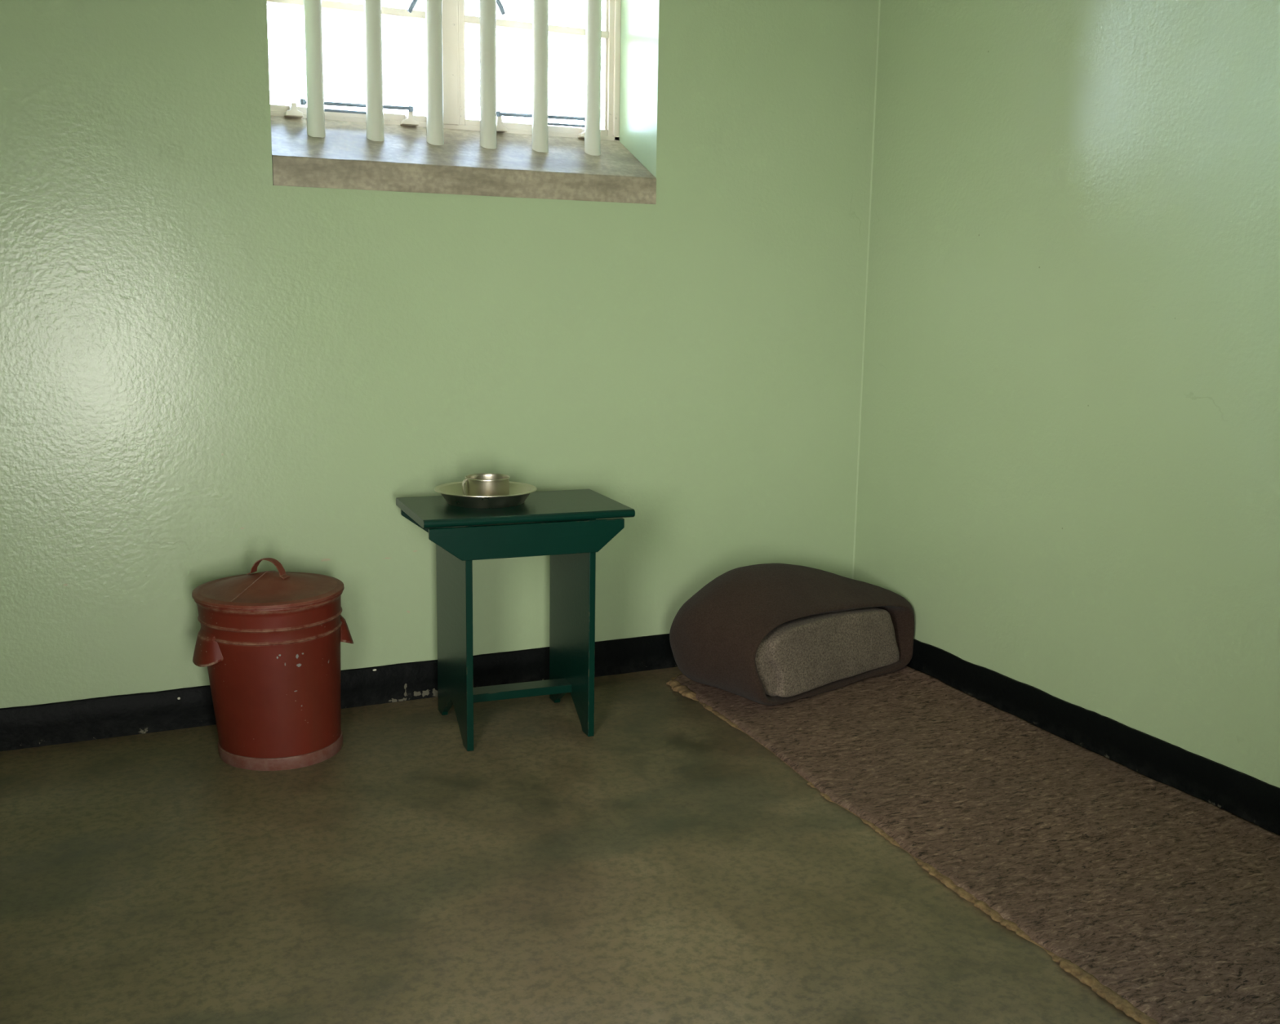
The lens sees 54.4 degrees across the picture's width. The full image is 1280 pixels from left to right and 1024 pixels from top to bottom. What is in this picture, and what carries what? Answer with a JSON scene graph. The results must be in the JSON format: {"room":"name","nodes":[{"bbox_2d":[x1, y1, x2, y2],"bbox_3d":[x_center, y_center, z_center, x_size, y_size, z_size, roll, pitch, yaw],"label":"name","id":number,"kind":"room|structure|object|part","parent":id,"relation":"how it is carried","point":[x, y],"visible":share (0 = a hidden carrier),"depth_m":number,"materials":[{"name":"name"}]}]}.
{"room":"prison interior","nodes":[
{"label":"prison interior","id":0,"kind":"room"},
{"bbox_2d":[0,0,879,707],"bbox_3d":[-0.565,-0.912,3.838,3.440,3.150,0.330,-4,11,-25],"label":"wall","id":1,"kind":"structure","parent":0,"point":[211,369],"depth_m":3.67,"materials":[{"name":"green paint"}]},
{"bbox_2d":[0,633,677,751],"bbox_3d":[-0.515,0.509,3.931,2.840,0.119,0.010,-4,11,-25],"label":"baseboard","id":2,"kind":"structure","parent":1,"relation":"attached to","point":[24,726],"depth_m":3.60,"materials":[{"name":"black paint"}]},
{"bbox_2d":[266,0,656,204],"bbox_3d":[-0.543,-1.566,3.728,1.176,1.223,0.338,-4,11,-25],"label":"window","id":3,"kind":"structure","parent":1,"relation":"in","point":[344,158],"depth_m":3.78,"materials":[{"name":"concrete"}]},
{"bbox_2d":[303,0,325,137],"bbox_3d":[-0.935,-1.622,3.536,0.053,1.080,0.053,-4,11,-25],"label":"bar","id":4,"kind":"object","parent":3,"relation":"attached to","point":[314,79],"visible":0.98,"depth_m":3.58,"materials":[{"name":"green paint"}]},
{"bbox_3d":[-0.850,-1.216,3.748,0.341,0.034,0.018,-4,11,-25],"label":"stay arm","id":5,"kind":"part","parent":3,"relation":"part of","materials":[{"name":"black metal"}]},
{"bbox_2d":[364,0,384,141],"bbox_3d":[-0.779,-1.632,3.609,0.053,1.080,0.053,-4,11,-25],"label":"bar","id":6,"kind":"object","parent":3,"relation":"attached to","point":[372,8],"visible":0.98,"depth_m":3.65,"materials":[{"name":"green paint"}]},
{"bbox_2d":[424,0,444,145],"bbox_3d":[-0.613,-1.643,3.686,0.053,1.080,0.053,-4,11,-25],"label":"bar","id":7,"kind":"object","parent":3,"relation":"attached to","point":[433,8],"visible":0.97,"depth_m":3.72,"materials":[{"name":"green paint"}]},
{"bbox_3d":[-0.602,-1.689,3.838,1.176,1.022,0.045,-4,11,-25],"label":"frame","id":8,"kind":"part","parent":3,"relation":"part of","materials":[{"name":"beige paint"}]},
{"bbox_3d":[-0.550,-1.084,3.811,1.174,0.243,0.334,-4,11,-25],"label":"sill","id":9,"kind":"part","parent":3,"relation":"part of","materials":[{"name":"concrete"}]},
{"bbox_2d":[479,0,497,149],"bbox_3d":[-0.460,-1.653,3.757,0.053,1.080,0.053,-4,11,-25],"label":"bar","id":10,"kind":"object","parent":3,"relation":"attached to","point":[487,8],"visible":0.98,"depth_m":3.79,"materials":[{"name":"green paint"}]},
{"bbox_2d":[531,0,548,152],"bbox_3d":[-0.306,-1.663,3.829,0.053,1.080,0.053,-4,11,-25],"label":"bar","id":11,"kind":"object","parent":3,"relation":"attached to","point":[540,7],"visible":0.97,"depth_m":3.86,"materials":[{"name":"green paint"}]},
{"bbox_3d":[-0.314,-1.261,3.996,0.316,0.034,0.018,-4,11,-25],"label":"stay arm","id":12,"kind":"part","parent":3,"relation":"part of","materials":[{"name":"black metal"}]},
{"bbox_2d":[584,0,601,155],"bbox_3d":[-0.144,-1.674,3.905,0.053,1.080,0.053,-4,11,-25],"label":"bar","id":13,"kind":"object","parent":3,"relation":"attached to","point":[593,7],"visible":0.96,"depth_m":3.94,"materials":[{"name":"green paint"}]},
{"bbox_2d":[852,0,880,578],"bbox_3d":[0.790,-1.028,4.276,0.004,2.830,0.004,-4,11,-25],"label":"trim","id":14,"kind":"structure","parent":1,"relation":"attached to","point":[879,6],"depth_m":4.32,"materials":[{"name":"paint"}]},
{"bbox_2d":[0,666,1141,1023],"bbox_3d":[0.346,0.949,2.143,3.440,0.100,4.730,-4,11,-25],"label":"floor","id":15,"kind":"structure","parent":0,"point":[662,864],"depth_m":2.65,"materials":[{"name":"green concrete"}]},
{"bbox_2d":[191,557,353,770],"bbox_3d":[-0.995,0.388,3.371,0.396,0.538,0.388,1,10,2],"label":"bucket","id":16,"kind":"object","parent":15,"relation":"on","point":[268,642],"visible":1,"depth_m":3.25,"materials":[{"name":"red paint"}]},
{"bbox_3d":[-0.994,0.185,3.335,0.392,0.056,0.390,-4,11,-25],"label":"lid","id":17,"kind":"part","parent":16,"relation":"part of","materials":[{"name":"red paint"}]},
{"bbox_3d":[-0.995,0.147,3.329,0.122,0.049,0.026,5,11,20],"label":"lid handle","id":18,"kind":"part","parent":16,"relation":"part of","materials":[{"name":"red paint"}]},
{"bbox_2d":[395,488,635,751],"bbox_3d":[-0.366,0.298,3.605,0.596,0.654,0.397,-3,11,-21],"label":"stool","id":19,"kind":"object","parent":15,"relation":"on","point":[566,526],"visible":0.98,"depth_m":3.49,"materials":[{"name":"green wood"}]},
{"bbox_3d":[-0.529,0.318,3.542,0.019,0.632,0.366,-3,11,-21],"label":"leg panel","id":20,"kind":"part","parent":19,"relation":"part of","materials":[{"name":"green wood"}]},
{"bbox_2d":[434,480,537,508],"bbox_3d":[-0.441,-0.049,3.561,0.292,0.042,0.292,-4,11,-25],"label":"metal bowl","id":21,"kind":"object","parent":19,"relation":"on","point":[452,492],"visible":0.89,"depth_m":3.48,"materials":[{"name":"silver metal"}]},
{"bbox_2d":[462,473,510,495],"bbox_3d":[-0.434,-0.064,3.543,0.127,0.076,0.127,3,10,14],"label":"metal cup","id":22,"kind":"object","parent":21,"relation":"in","point":[477,484],"visible":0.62,"depth_m":3.50,"materials":[{"name":"silver metal"}]},
{"bbox_3d":[-0.495,-0.069,3.516,0.013,0.050,0.014,-3,11,-22],"label":"cup handle","id":23,"kind":"part","parent":22,"relation":"part of","materials":[{"name":"silver metal"}]},
{"bbox_3d":[-0.202,0.300,3.670,0.019,0.632,0.366,-3,11,-21],"label":"leg panel","id":24,"kind":"part","parent":19,"relation":"part of","materials":[{"name":"green wood"}]},
{"bbox_2d":[666,665,1279,1023],"bbox_3d":[1.026,0.759,2.908,0.932,0.030,2.981,-4,11,-25],"label":"mat","id":25,"kind":"object","parent":15,"relation":"on","point":[1162,900],"visible":0.91,"depth_m":2.92,"materials":[{"name":"brown fabric"}]},
{"bbox_2d":[669,563,914,705],"bbox_3d":[0.493,0.351,4.060,0.833,0.386,0.404,-8,13,-40],"label":"rolled blanket","id":26,"kind":"object","parent":25,"relation":"on","point":[716,636],"visible":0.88,"depth_m":3.84,"materials":[{"name":"brown fabric"}]},
{"bbox_2d":[755,607,899,697],"bbox_3d":[0.571,0.426,3.980,0.699,0.222,0.149,-8,13,-42],"label":"pillow","id":27,"kind":"object","parent":26,"relation":"in","point":[802,655],"visible":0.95,"depth_m":3.89,"materials":[{"name":"grey fabric"}]},
{"bbox_2d":[853,0,1279,787],"bbox_3d":[1.861,-0.619,2.394,0.300,3.150,4.400,-4,11,-25],"label":"wall","id":28,"kind":"structure","parent":0,"point":[1068,479],"depth_m":3.42,"materials":[{"name":"green paint"}]},
{"bbox_2d":[906,638,1279,835],"bbox_3d":[1.613,0.751,2.748,0.013,0.122,3.994,-4,11,-25],"label":"baseboard","id":29,"kind":"structure","parent":28,"relation":"attached to","point":[1256,801],"depth_m":3.40,"materials":[{"name":"black paint"}]}
]}

